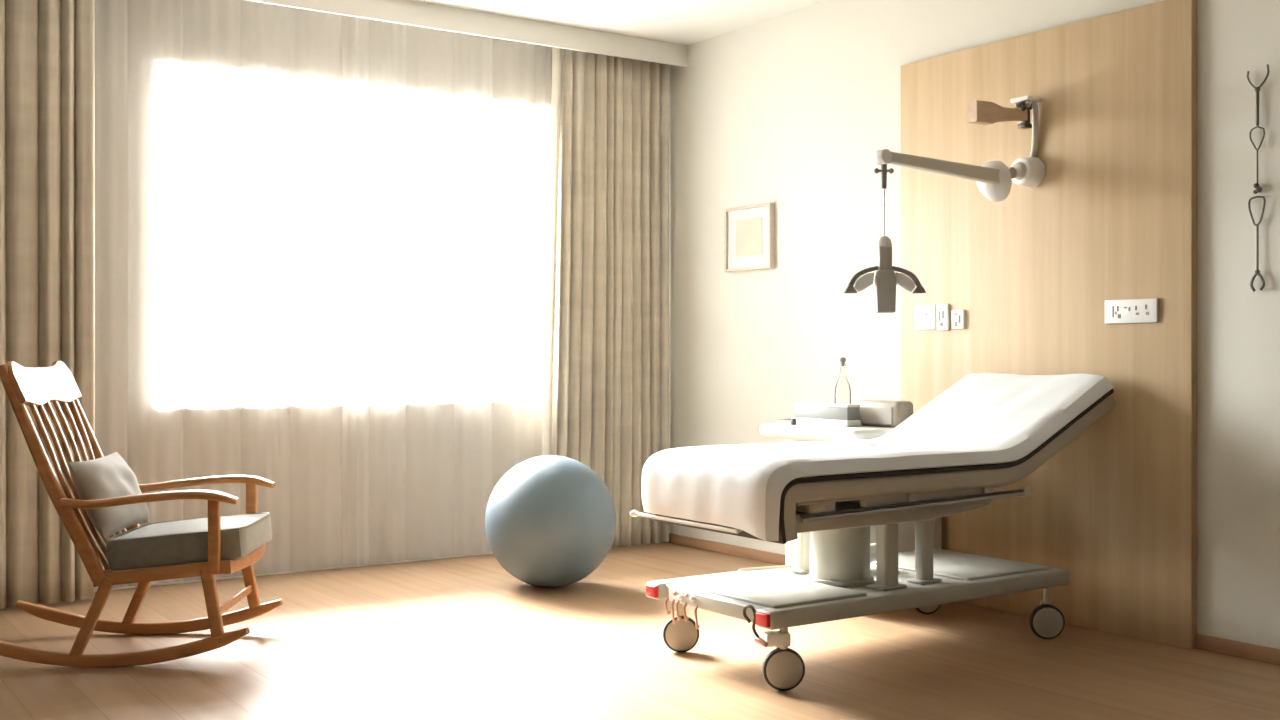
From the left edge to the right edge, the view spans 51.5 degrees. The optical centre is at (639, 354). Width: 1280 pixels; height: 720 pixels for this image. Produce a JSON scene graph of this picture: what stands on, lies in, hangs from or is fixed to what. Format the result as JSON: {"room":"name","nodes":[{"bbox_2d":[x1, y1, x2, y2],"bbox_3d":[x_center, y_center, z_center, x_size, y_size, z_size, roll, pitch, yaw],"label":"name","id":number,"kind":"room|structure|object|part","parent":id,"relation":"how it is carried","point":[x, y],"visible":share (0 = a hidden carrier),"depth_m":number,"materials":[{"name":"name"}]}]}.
{"room":"hospital room","nodes":[
{"label":"hospital room","id":0,"kind":"room"},
{"bbox_2d":[95,552,492,591],"bbox_3d":[-2.190,-0.310,5.794,5.320,2.620,0.200,0,0,-34],"label":"wall","id":1,"kind":"structure","parent":0,"point":[339,567],"depth_m":6.12,"materials":[{"name":"paint"}]},
{"bbox_2d":[183,400,535,410],"bbox_3d":[-1.316,-0.516,6.367,2.010,1.523,0.180,0,0,-34],"label":"window","id":2,"kind":"structure","parent":1,"relation":"in","point":[240,407],"depth_m":6.06,"materials":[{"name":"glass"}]},
{"bbox_2d":[413,0,825,44],"bbox_3d":[0.354,-1.670,2.070,5.520,0.100,9.220,0,0,-34],"label":"ceiling","id":3,"kind":"structure","parent":0,"point":[684,22],"depth_m":6.27,"materials":[{"name":"paint"}]},
{"bbox_2d":[0,0,94,609],"bbox_3d":[-2.586,-0.310,5.128,0.915,2.596,0.093,0,0,-34],"label":"curtain","id":4,"kind":"object","parent":3,"relation":"hanging from","point":[47,47],"visible":0.84,"depth_m":5.27,"materials":[{"name":"fabric"}]},
{"bbox_2d":[94,0,562,589],"bbox_3d":[-1.399,-0.313,6.188,2.770,2.602,0.029,0,0,-34],"label":"sheer curtain","id":5,"kind":"object","parent":3,"relation":"hanging from","point":[314,213],"visible":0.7,"depth_m":6.15,"materials":[{"name":"white fabric"}]},
{"bbox_2d":[542,47,669,548],"bbox_3d":[-0.153,-0.310,6.802,0.789,2.596,0.087,0,0,-34],"label":"curtain","id":6,"kind":"object","parent":3,"relation":"hanging from","point":[613,385],"visible":0.91,"depth_m":6.80,"materials":[{"name":"fabric"}]},
{"bbox_2d":[0,542,1279,719],"bbox_3d":[0.354,1.050,2.070,5.520,0.100,9.220,0,0,-34],"label":"floor","id":7,"kind":"structure","parent":0,"point":[458,638],"depth_m":4.31,"materials":[{"name":"brown wood"}]},
{"bbox_2d":[0,360,282,667],"bbox_3d":[-1.740,0.509,4.499,0.937,0.981,0.597,0,0,-3],"label":"rocking chair","id":8,"kind":"object","parent":7,"relation":"on","point":[215,544],"visible":0.93,"depth_m":4.29,"materials":[{"name":"brown wood"}]},
{"bbox_3d":[-2.017,0.095,4.484,0.078,0.152,0.490,0,0,-3],"label":"crest rail","id":9,"kind":"part","parent":8,"relation":"part of","materials":[{"name":"brown wood"}]},
{"bbox_3d":[-1.885,0.387,4.254,0.355,0.716,0.030,0,0,-1],"label":"post","id":10,"kind":"part","parent":8,"relation":"part of","materials":[{"name":"brown wood"}]},
{"bbox_3d":[-1.756,0.841,4.252,0.142,0.266,0.032,0,0,-7],"label":"leg","id":11,"kind":"part","parent":8,"relation":"part of","materials":[{"name":"brown wood"}]},
{"bbox_3d":[-1.910,0.387,4.727,0.355,0.716,0.030,0,0,-5],"label":"post","id":12,"kind":"part","parent":8,"relation":"part of","materials":[{"name":"brown wood"}]},
{"bbox_2d":[69,452,149,538],"bbox_3d":[-1.789,0.468,4.488,0.162,0.249,0.450,0,0,-3],"label":"throw pillow","id":13,"kind":"object","parent":8,"relation":"on","point":[109,476],"visible":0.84,"depth_m":4.35,"materials":[{"name":"fabric"}]},
{"bbox_3d":[-1.782,0.841,4.743,0.142,0.266,0.032,0,0,1],"label":"leg","id":14,"kind":"part","parent":8,"relation":"part of","materials":[{"name":"brown wood"}]},
{"bbox_3d":[-1.569,0.462,4.242,0.558,0.056,0.067,0,0,-3],"label":"armrest","id":15,"kind":"part","parent":8,"relation":"part of","materials":[{"name":"brown wood"}]},
{"bbox_3d":[-1.536,0.703,4.269,0.439,0.083,0.026,0,0,-3],"label":"rail","id":16,"kind":"part","parent":8,"relation":"part of","materials":[{"name":"brown wood"}]},
{"bbox_2d":[106,514,271,570],"bbox_3d":[-1.521,0.630,4.511,0.450,0.140,0.452,0,0,-3],"label":"seat cushion","id":17,"kind":"object","parent":8,"relation":"on","point":[244,538],"depth_m":4.29,"materials":[{"name":"fabric"}]},
{"bbox_3d":[-1.597,0.462,4.772,0.558,0.056,0.067,0,0,-3],"label":"armrest","id":18,"kind":"part","parent":8,"relation":"part of","materials":[{"name":"brown wood"}]},
{"bbox_3d":[-1.377,0.799,4.272,0.078,0.235,0.038,0,0,-3],"label":"leg","id":19,"kind":"part","parent":8,"relation":"part of","materials":[{"name":"brown wood"}]},
{"bbox_3d":[-1.371,0.578,4.269,0.036,0.246,0.034,0,0,-3],"label":"arm post","id":20,"kind":"part","parent":8,"relation":"part of","materials":[{"name":"brown wood"}]},
{"bbox_3d":[-1.331,0.686,4.521,0.050,0.040,0.504,0,0,-3],"label":"rail","id":21,"kind":"part","parent":8,"relation":"part of","materials":[{"name":"brown wood"}]},
{"bbox_3d":[-1.403,0.799,4.763,0.078,0.235,0.038,0,0,-3],"label":"leg","id":22,"kind":"part","parent":8,"relation":"part of","materials":[{"name":"brown wood"}]},
{"bbox_3d":[-1.397,0.578,4.767,0.036,0.246,0.034,0,0,-3],"label":"arm post","id":23,"kind":"part","parent":8,"relation":"part of","materials":[{"name":"brown wood"}]},
{"bbox_2d":[485,455,616,587],"bbox_3d":[-0.385,0.717,5.727,0.567,0.566,0.567,0,0,-34],"label":"exercise ball","id":24,"kind":"object","parent":7,"relation":"on","point":[550,520],"visible":1,"depth_m":5.52,"materials":[{"name":"plastic"}]},
{"bbox_2d":[760,423,941,564],"bbox_3d":[0.889,0.641,5.364,0.600,0.718,0.565,0,0,-34],"label":"bedside table","id":25,"kind":"object","parent":7,"relation":"on","point":[798,432],"visible":0.25,"depth_m":5.24,"materials":[{"name":"white laminate"}]},
{"bbox_2d":[779,418,795,424],"bbox_3d":[0.599,0.269,5.382,0.020,0.026,0.088,0,0,-34],"label":"clip","id":26,"kind":"object","parent":25,"relation":"on","point":[793,420],"visible":1,"depth_m":5.35,"materials":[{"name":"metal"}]},
{"bbox_2d":[793,402,861,426],"bbox_3d":[0.753,0.239,5.359,0.080,0.086,0.330,0,0,-34],"label":"box","id":27,"kind":"object","parent":25,"relation":"on","point":[829,414],"visible":0.96,"depth_m":5.30,"materials":[{"name":"white laminate"}]},
{"bbox_2d":[794,402,859,419],"bbox_3d":[0.753,0.227,5.359,0.072,0.062,0.322,0,0,-34],"label":"tray","id":28,"kind":"object","parent":27,"relation":"on","point":[803,410],"depth_m":5.31,"materials":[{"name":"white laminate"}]},
{"bbox_2d":[835,357,850,403],"bbox_3d":[0.842,0.145,5.504,0.068,0.273,0.068,0,0,-34],"label":"glass bottle","id":29,"kind":"object","parent":27,"relation":"on","point":[842,359],"visible":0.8,"depth_m":5.50,"materials":[{"name":"clear glass"}]},
{"bbox_2d":[859,400,912,427],"bbox_3d":[0.966,0.231,5.226,0.100,0.103,0.230,0,0,-34],"label":"storage container","id":30,"kind":"object","parent":25,"relation":"on","point":[878,413],"visible":0.83,"depth_m":5.16,"materials":[{"name":"beige plastic"}]},
{"bbox_3d":[0.924,0.236,5.203,0.007,0.068,0.180,0,0,-34],"label":"panel","id":31,"kind":"part","parent":30,"relation":"part of","materials":[{"name":"grey plastic"}]},
{"bbox_2d":[630,389,1114,690],"bbox_3d":[0.834,0.560,4.563,1.619,0.880,0.726,0,0,-34],"label":"hospital bed","id":32,"kind":"object","parent":7,"relation":"on","point":[836,573],"visible":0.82,"depth_m":4.29,"materials":[{"name":"plastic"}]},
{"bbox_3d":[-0.018,0.526,4.402,0.030,0.024,0.030,0,0,-34],"label":"rail knob","id":33,"kind":"part","parent":32,"relation":"part of","materials":[{"name":"white plastic"}]},
{"bbox_3d":[0.141,0.526,4.169,0.012,0.012,0.535,0,0,-34],"label":"foot rail","id":34,"kind":"part","parent":32,"relation":"part of","materials":[{"name":"plastic"}]},
{"bbox_3d":[0.570,0.640,4.616,0.050,0.230,0.045,0,0,-34],"label":"support post","id":35,"kind":"part","parent":32,"relation":"part of","materials":[{"name":"metal"}]},
{"bbox_3d":[0.754,0.765,4.524,1.280,0.018,0.510,0,0,-34],"label":"plate","id":36,"kind":"part","parent":32,"relation":"part of","materials":[{"name":"metal"}]},
{"bbox_2d":[641,373,1113,540],"bbox_3d":[0.831,0.302,4.531,1.589,0.470,0.687,0,0,-34],"label":"mattress","id":37,"kind":"object","parent":32,"relation":"on","point":[982,418],"visible":1,"depth_m":4.32,"materials":[{"name":"white fabric"}]},
{"bbox_3d":[0.853,0.334,4.546,1.544,0.427,0.677,0,0,-34],"label":"edge trim","id":38,"kind":"part","parent":32,"relation":"part of","materials":[{"name":"plastic"}]},
{"bbox_3d":[0.803,0.640,4.303,0.062,0.230,0.050,0,0,-34],"label":"support post","id":39,"kind":"part","parent":32,"relation":"part of","materials":[{"name":"metal"}]},
{"bbox_3d":[0.892,0.477,4.199,1.010,0.033,0.020,0,0,-34],"label":"rail","id":40,"kind":"part","parent":32,"relation":"part of","materials":[{"name":"metal"}]},
{"bbox_3d":[0.946,0.640,4.413,0.052,0.230,0.045,0,0,-34],"label":"support post","id":41,"kind":"part","parent":32,"relation":"part of","materials":[{"name":"metal"}]},
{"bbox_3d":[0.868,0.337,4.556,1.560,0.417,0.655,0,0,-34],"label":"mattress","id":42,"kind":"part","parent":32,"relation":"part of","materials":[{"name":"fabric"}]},
{"bbox_2d":[670,0,1279,648],"bbox_3d":[2.563,-0.310,3.640,0.100,2.620,9.120,0,0,-34],"label":"wall","id":43,"kind":"structure","parent":0,"point":[792,111],"depth_m":5.88,"materials":[{"name":"paint"}]},
{"bbox_2d":[246,0,687,66],"bbox_3d":[-1.951,-1.564,5.443,5.320,0.112,0.020,0,0,-34],"label":"curtain pelmet","id":44,"kind":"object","parent":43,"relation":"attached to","point":[406,12],"depth_m":6.30,"materials":[{"name":"paint"}]},
{"bbox_2d":[724,202,774,271],"bbox_3d":[0.534,-0.573,6.496,0.030,0.315,0.355,0,0,-34],"label":"picture frame","id":45,"kind":"object","parent":43,"relation":"attached to","point":[749,231],"visible":1,"depth_m":6.48,"materials":[{"name":"wood"}]},
{"bbox_2d":[735,217,761,256],"bbox_3d":[0.532,-0.577,6.495,0.002,0.183,0.205,0,0,-34],"label":"print","id":46,"kind":"object","parent":45,"relation":"attached to","point":[748,230],"depth_m":6.49,"materials":[{"name":"paper"}]},
{"bbox_2d":[667,533,1279,664],"bbox_3d":[2.578,0.974,3.517,0.014,0.052,8.900,0,0,-34],"label":"baseboard","id":47,"kind":"structure","parent":43,"relation":"attached to","point":[1240,649],"depth_m":4.50,"materials":[{"name":"brown wood"}]},
{"bbox_2d":[901,0,1196,648],"bbox_3d":[1.502,-0.114,5.072,0.033,2.228,1.362,0,0,-34],"label":"wood panel","id":48,"kind":"object","parent":43,"relation":"attached to","point":[1112,215],"visible":0.7,"depth_m":4.87,"materials":[{"name":"brown wood"}]},
{"bbox_2d":[914,305,936,329],"bbox_3d":[1.184,-0.156,5.497,0.014,0.102,0.118,0,0,-34],"label":"wall socket","id":49,"kind":"object","parent":48,"relation":"attached to","point":[925,316],"visible":1,"depth_m":5.49,"materials":[{"name":"plastic"}]},
{"bbox_2d":[937,304,948,330],"bbox_3d":[1.238,-0.154,5.418,0.014,0.108,0.061,0,0,-34],"label":"wall socket","id":50,"kind":"object","parent":48,"relation":"attached to","point":[942,309],"visible":1,"depth_m":5.41,"materials":[{"name":"plastic"}]},
{"bbox_2d":[843,149,1045,312],"bbox_3d":[1.124,-0.449,4.756,0.948,0.607,0.201,0,0,-34],"label":"lamp","id":51,"kind":"object","parent":48,"relation":"attached to","point":[994,179],"visible":1,"depth_m":4.60,"materials":[{"name":"metal"}]},
{"bbox_3d":[0.766,-0.263,4.553,0.114,0.087,0.019,0,0,-1],"label":"reflector arm","id":52,"kind":"part","parent":51,"relation":"part of"},
{"bbox_3d":[0.840,-0.634,4.564,0.069,0.019,0.019,0,0,0],"label":"wing knob","id":53,"kind":"part","parent":51,"relation":"part of","materials":[{"name":"black metal"}]},
{"bbox_3d":[0.840,-0.622,4.564,0.022,0.100,0.022,0,0,-34],"label":"drop post","id":54,"kind":"part","parent":51,"relation":"part of","materials":[{"name":"black metal"}]},
{"bbox_3d":[0.913,-0.263,4.553,0.114,0.087,0.019,0,0,1],"label":"reflector arm","id":55,"kind":"part","parent":51,"relation":"part of"},
{"bbox_3d":[1.086,-0.664,4.732,0.610,0.075,0.038,0,0,-34],"label":"arm","id":56,"kind":"part","parent":51,"relation":"part of","materials":[{"name":"metal"}]},
{"bbox_2d":[976,161,1011,201],"bbox_3d":[1.316,-0.646,4.932,0.132,0.153,0.128,0,0,-34],"label":"joint","id":57,"kind":"object","parent":51,"relation":"attached to","point":[998,187],"depth_m":4.89,"materials":[{"name":"white plastic"}]},
{"bbox_2d":[952,310,964,328],"bbox_3d":[1.284,-0.143,5.349,0.014,0.077,0.065,0,0,-34],"label":"wall socket","id":58,"kind":"object","parent":48,"relation":"attached to","point":[958,316],"visible":1,"depth_m":5.34,"materials":[{"name":"plastic"}]},
{"bbox_2d":[966,95,1040,156],"bbox_3d":[1.347,-0.861,4.950,0.361,0.231,0.095,0,0,-34],"label":"wall bracket","id":59,"kind":"object","parent":48,"relation":"attached to","point":[979,112],"visible":1,"depth_m":4.94,"materials":[{"name":"wood"}]},
{"bbox_3d":[1.464,-0.967,5.033,0.075,0.018,0.090,0,0,-34],"label":"plate","id":60,"kind":"part","parent":59,"relation":"part of","materials":[{"name":"white metal"}]},
{"bbox_2d":[1105,298,1158,323],"bbox_3d":[1.740,-0.155,4.683,0.014,0.084,0.215,0,0,-34],"label":"wall socket","id":61,"kind":"object","parent":48,"relation":"attached to","point":[1127,310],"visible":1,"depth_m":4.68,"materials":[{"name":"plastic"}]},
{"bbox_2d":[1247,64,1268,291],"bbox_3d":[2.015,-0.574,4.326,0.022,0.735,0.077,0,0,-34],"label":"wall ornament","id":62,"kind":"object","parent":43,"relation":"attached to","point":[1257,89],"visible":1,"depth_m":4.33,"materials":[{"name":"metal"}]},
{"bbox_3d":[2.016,-0.353,4.329,0.007,0.150,0.007,0,0,-12],"label":"rod","id":63,"kind":"part","parent":62,"relation":"part of","materials":[{"name":"metal"}]},
{"bbox_3d":[2.016,-0.615,4.329,0.005,0.111,0.005,0,0,-12],"label":"rod","id":64,"kind":"part","parent":62,"relation":"part of","materials":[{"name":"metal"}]},
{"bbox_3d":[2.016,-0.804,4.329,0.010,0.111,0.010,0,0,-34],"label":"rod","id":65,"kind":"part","parent":62,"relation":"part of","materials":[{"name":"metal"}]}
]}

